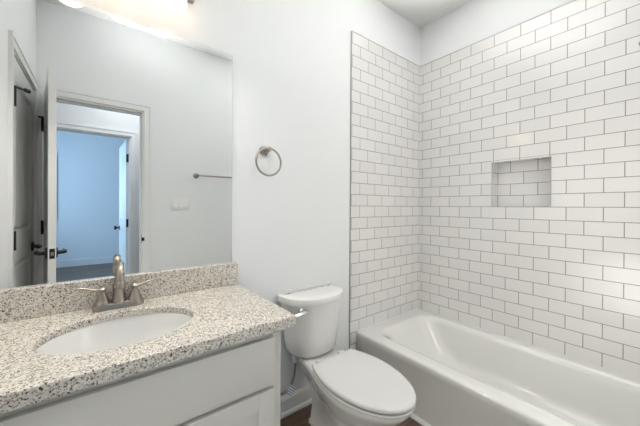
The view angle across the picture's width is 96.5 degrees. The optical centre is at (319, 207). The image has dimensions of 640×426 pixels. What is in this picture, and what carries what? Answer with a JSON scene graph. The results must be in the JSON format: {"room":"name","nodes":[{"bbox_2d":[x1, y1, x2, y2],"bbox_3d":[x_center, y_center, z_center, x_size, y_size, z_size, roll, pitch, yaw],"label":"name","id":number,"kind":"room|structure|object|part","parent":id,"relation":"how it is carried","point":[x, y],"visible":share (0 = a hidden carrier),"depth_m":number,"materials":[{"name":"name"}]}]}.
{"room":"bathroom","nodes":[
{"label":"bathroom","id":0,"kind":"room"},
{"bbox_2d":[28,0,419,397],"bbox_3d":[-0.187,-0.173,1.724,2.770,2.730,0.115,0,0,-38],"label":"wall","id":1,"kind":"structure","parent":0,"point":[292,58],"depth_m":1.66,"materials":[{"name":"paint"}]},
{"bbox_2d":[0,0,232,289],"bbox_3d":[-0.800,-0.246,1.172,0.896,1.048,0.006,0,0,-38],"label":"mirror","id":2,"kind":"object","parent":1,"relation":"attached to","point":[116,132],"visible":0.97,"depth_m":1.13,"materials":[{"name":"silver mirror"}]},
{"bbox_2d":[0,262,237,322],"bbox_3d":[-0.787,0.333,1.174,0.925,0.108,0.022,0,0,-38],"label":"backsplash","id":3,"kind":"structure","parent":1,"relation":"attached to","point":[21,303],"depth_m":1.09,"materials":[{"name":"stone"}]},
{"bbox_2d":[162,0,193,13],"bbox_3d":[-0.755,-0.932,1.102,0.540,0.223,0.162,0,0,-38],"label":"vanity light","id":4,"kind":"object","parent":1,"relation":"attached to","point":[174,6],"visible":1,"depth_m":1.17,"materials":[{"name":"white glass"}]},
{"bbox_2d":[255,146,281,175],"bbox_3d":[-0.286,-0.249,1.530,0.154,0.170,0.069,0,0,-38],"label":"towel ring","id":5,"kind":"object","parent":1,"relation":"attached to","point":[264,150],"visible":1,"depth_m":1.52,"materials":[{"name":"silver metal"}]},
{"bbox_3d":[-0.286,-0.308,1.530,0.053,0.053,0.069,0,0,-38],"label":"mounting post","id":6,"kind":"part","parent":5,"relation":"part of","materials":[{"name":"silver metal"}]},
{"bbox_2d":[280,385,311,419],"bbox_3d":[-0.130,1.142,1.690,0.844,0.102,0.025,0,0,-38],"label":"baseboard","id":7,"kind":"structure","parent":1,"relation":"attached to","point":[301,398],"depth_m":1.68,"materials":[{"name":"paint"}]},
{"bbox_2d":[350,31,419,349],"bbox_3d":[0.528,-0.004,2.202,0.808,2.397,0.008,0,0,-38],"label":"tiled wall","id":8,"kind":"structure","parent":1,"relation":"attached to","point":[385,134],"depth_m":2.16,"materials":[{"name":"white tile"}]},
{"bbox_2d":[349,31,351,348],"bbox_3d":[0.208,-0.006,1.953,0.004,2.399,0.010,0,0,-38],"label":"trim","id":9,"kind":"structure","parent":8,"relation":"attached to","point":[351,31],"depth_m":1.95,"materials":[{"name":"metal"}]},
{"bbox_3d":[-0.257,1.017,1.541,0.060,0.060,0.103,0,0,-38],"label":"supply valve","id":10,"kind":"object","parent":1,"relation":"attached to","visible":0},
{"bbox_2d":[280,363,295,395],"bbox_3d":[-0.181,0.945,1.579,0.107,0.165,0.023,0,0,-29],"label":"supply hose","id":11,"kind":"object","parent":10,"relation":"attached to","point":[294,369],"visible":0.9,"depth_m":1.59,"materials":[{"name":"metal"}]},
{"bbox_2d":[286,384,295,396],"bbox_3d":[-0.164,1.013,1.578,0.060,0.064,0.012,0,0,2],"label":"paper tag","id":12,"kind":"object","parent":11,"relation":"hanging from","point":[290,389],"visible":1,"depth_m":1.58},
{"bbox_2d":[280,404,421,425],"bbox_3d":[0.965,1.260,-1.373,5.100,0.100,6.600,0,0,-38],"label":"floor","id":13,"kind":"structure","parent":0,"point":[301,417],"depth_m":1.60,"materials":[{"name":"brown wood"}]},
{"bbox_2d":[0,331,280,425],"bbox_3d":[-0.647,0.810,0.960,0.886,0.765,0.537,0,0,-38],"label":"vanity cabinet","id":14,"kind":"object","parent":13,"relation":"on","point":[238,384],"visible":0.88,"depth_m":0.83,"materials":[{"name":"paint"}]},
{"bbox_2d":[0,262,295,413],"bbox_3d":[-0.623,0.354,0.967,0.931,0.147,0.553,0,0,-38],"label":"countertop","id":15,"kind":"structure","parent":14,"relation":"on","point":[223,312],"depth_m":0.96,"materials":[{"name":"stone"}]},
{"bbox_2d":[35,313,191,354],"bbox_3d":[-0.644,0.495,0.936,0.456,0.164,0.376,0,0,-38],"label":"sink","id":16,"kind":"object","parent":15,"relation":"in","point":[124,331],"visible":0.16,"depth_m":1.04,"materials":[{"name":"white ceramic"}]},
{"bbox_2d":[75,261,157,311],"bbox_3d":[-0.785,0.295,1.115,0.198,0.183,0.190,0,0,6],"label":"faucet","id":17,"kind":"object","parent":15,"relation":"on","point":[119,300],"visible":1,"depth_m":1.08,"materials":[{"name":"silver metal"}]},
{"bbox_3d":[-0.856,0.305,1.058,0.081,0.023,0.020,0,0,-38],"label":"lever","id":18,"kind":"part","parent":17,"relation":"part of","materials":[{"name":"silver metal"}]},
{"bbox_3d":[-0.824,0.331,1.082,0.053,0.071,0.053,0,0,-38],"label":"handle","id":19,"kind":"part","parent":17,"relation":"part of","materials":[{"name":"silver metal"}]},
{"bbox_3d":[-0.784,0.375,1.113,0.166,0.024,0.058,0,0,-38],"label":"plate","id":20,"kind":"part","parent":17,"relation":"part of","materials":[{"name":"silver metal"}]},
{"bbox_3d":[-0.753,0.285,1.074,0.051,0.163,0.149,0,0,-38],"label":"spout","id":21,"kind":"part","parent":17,"relation":"part of","materials":[{"name":"silver metal"}]},
{"bbox_3d":[-0.743,0.332,1.144,0.053,0.071,0.053,0,0,-38],"label":"handle","id":22,"kind":"part","parent":17,"relation":"part of","materials":[{"name":"silver metal"}]},
{"bbox_3d":[-0.712,0.305,1.170,0.081,0.023,0.020,0,0,-38],"label":"lever","id":23,"kind":"part","parent":17,"relation":"part of","materials":[{"name":"silver metal"}]},
{"bbox_3d":[-0.327,0.853,0.881,0.408,0.446,0.019,0,0,-38],"label":"cabinet door","id":24,"kind":"part","parent":14,"relation":"part of","materials":[{"name":"paint"}]},
{"bbox_2d":[277,283,415,425],"bbox_3d":[0.134,0.843,1.433,0.420,0.704,0.742,0,0,-38],"label":"toilet","id":25,"kind":"object","parent":13,"relation":"on","point":[350,387],"visible":0.98,"depth_m":1.42,"materials":[{"name":"ceramic"}]},
{"bbox_3d":[-0.112,0.558,1.490,0.100,0.036,0.046,0,0,-38],"label":"flush lever","id":26,"kind":"part","parent":25,"relation":"part of","materials":[{"name":"silver metal"}]},
{"bbox_3d":[-0.020,0.509,1.645,0.404,0.040,0.213,0,0,-38],"label":"tank lid","id":27,"kind":"part","parent":25,"relation":"part of","materials":[{"name":"white ceramic"}]},
{"bbox_3d":[-0.024,0.679,1.649,0.372,0.304,0.188,0,0,-38],"label":"tank","id":28,"kind":"part","parent":25,"relation":"part of","materials":[{"name":"white ceramic"}]},
{"bbox_3d":[0.157,1.015,1.409,0.346,0.361,0.643,0,0,-38],"label":"bowl","id":29,"kind":"part","parent":25,"relation":"part of","materials":[{"name":"white ceramic"}]},
{"bbox_3d":[0.216,0.825,1.332,0.358,0.014,0.478,0,0,-38],"label":"seat","id":30,"kind":"part","parent":25,"relation":"part of","materials":[{"name":"plastic"}]},
{"bbox_3d":[0.214,0.801,1.334,0.360,0.021,0.488,0,0,-38],"label":"seat lid","id":31,"kind":"part","parent":25,"relation":"part of","materials":[{"name":"plastic"}]},
{"bbox_2d":[357,309,639,425],"bbox_3d":[1.016,1.035,1.615,0.748,0.328,1.528,0,0,-38],"label":"bathtub","id":32,"kind":"object","parent":13,"relation":"on","point":[459,374],"visible":0.99,"depth_m":1.63,"materials":[{"name":"ceramic"}]},
{"bbox_2d":[410,413,430,425],"bbox_3d":[0.720,1.190,1.376,0.018,0.018,1.512,0,0,-38],"label":"trim","id":33,"kind":"structure","parent":32,"relation":"attached to","point":[413,416],"depth_m":1.59,"materials":[{"name":"paint"}]},
{"bbox_2d":[378,0,471,28],"bbox_3d":[0.981,-1.570,-1.383,5.100,0.100,6.600,0,0,-38],"label":"ceiling","id":34,"kind":"structure","parent":0,"point":[420,13],"depth_m":2.20,"materials":[{"name":"paint"}]},
{"bbox_2d":[420,0,572,65],"bbox_3d":[2.829,-0.149,0.002,0.115,2.730,6.305,0,0,-38],"label":"wall","id":35,"kind":"structure","parent":0,"point":[475,21],"depth_m":2.10,"materials":[{"name":"paint"}]},
{"bbox_2d":[418,0,639,378],"bbox_3d":[1.359,0.002,1.869,0.096,2.397,1.537,0,0,-38],"label":"tiled wall","id":36,"kind":"structure","parent":35,"relation":"attached to","point":[562,83],"depth_m":1.76,"materials":[{"name":"white tile"}]},
{"bbox_2d":[353,0,574,66],"bbox_3d":[1.006,-1.199,1.597,0.816,0.003,1.535,0,0,-38],"label":"trim","id":37,"kind":"structure","parent":36,"relation":"attached to","point":[573,0],"depth_m":2.04,"materials":[{"name":"tile"}]},
{"bbox_2d":[357,308,639,379],"bbox_3d":[1.018,0.871,1.619,0.746,0.005,1.528,0,0,-38],"label":"trim","id":38,"kind":"structure","parent":36,"relation":"attached to","point":[417,308],"depth_m":1.89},
{"bbox_2d":[491,156,551,206],"bbox_3d":[1.304,-0.157,1.866,0.008,0.308,0.334,0,0,-38],"label":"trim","id":39,"kind":"structure","parent":36,"relation":"attached to","point":[551,156],"depth_m":2.00,"materials":[{"name":"tile"}]}
]}

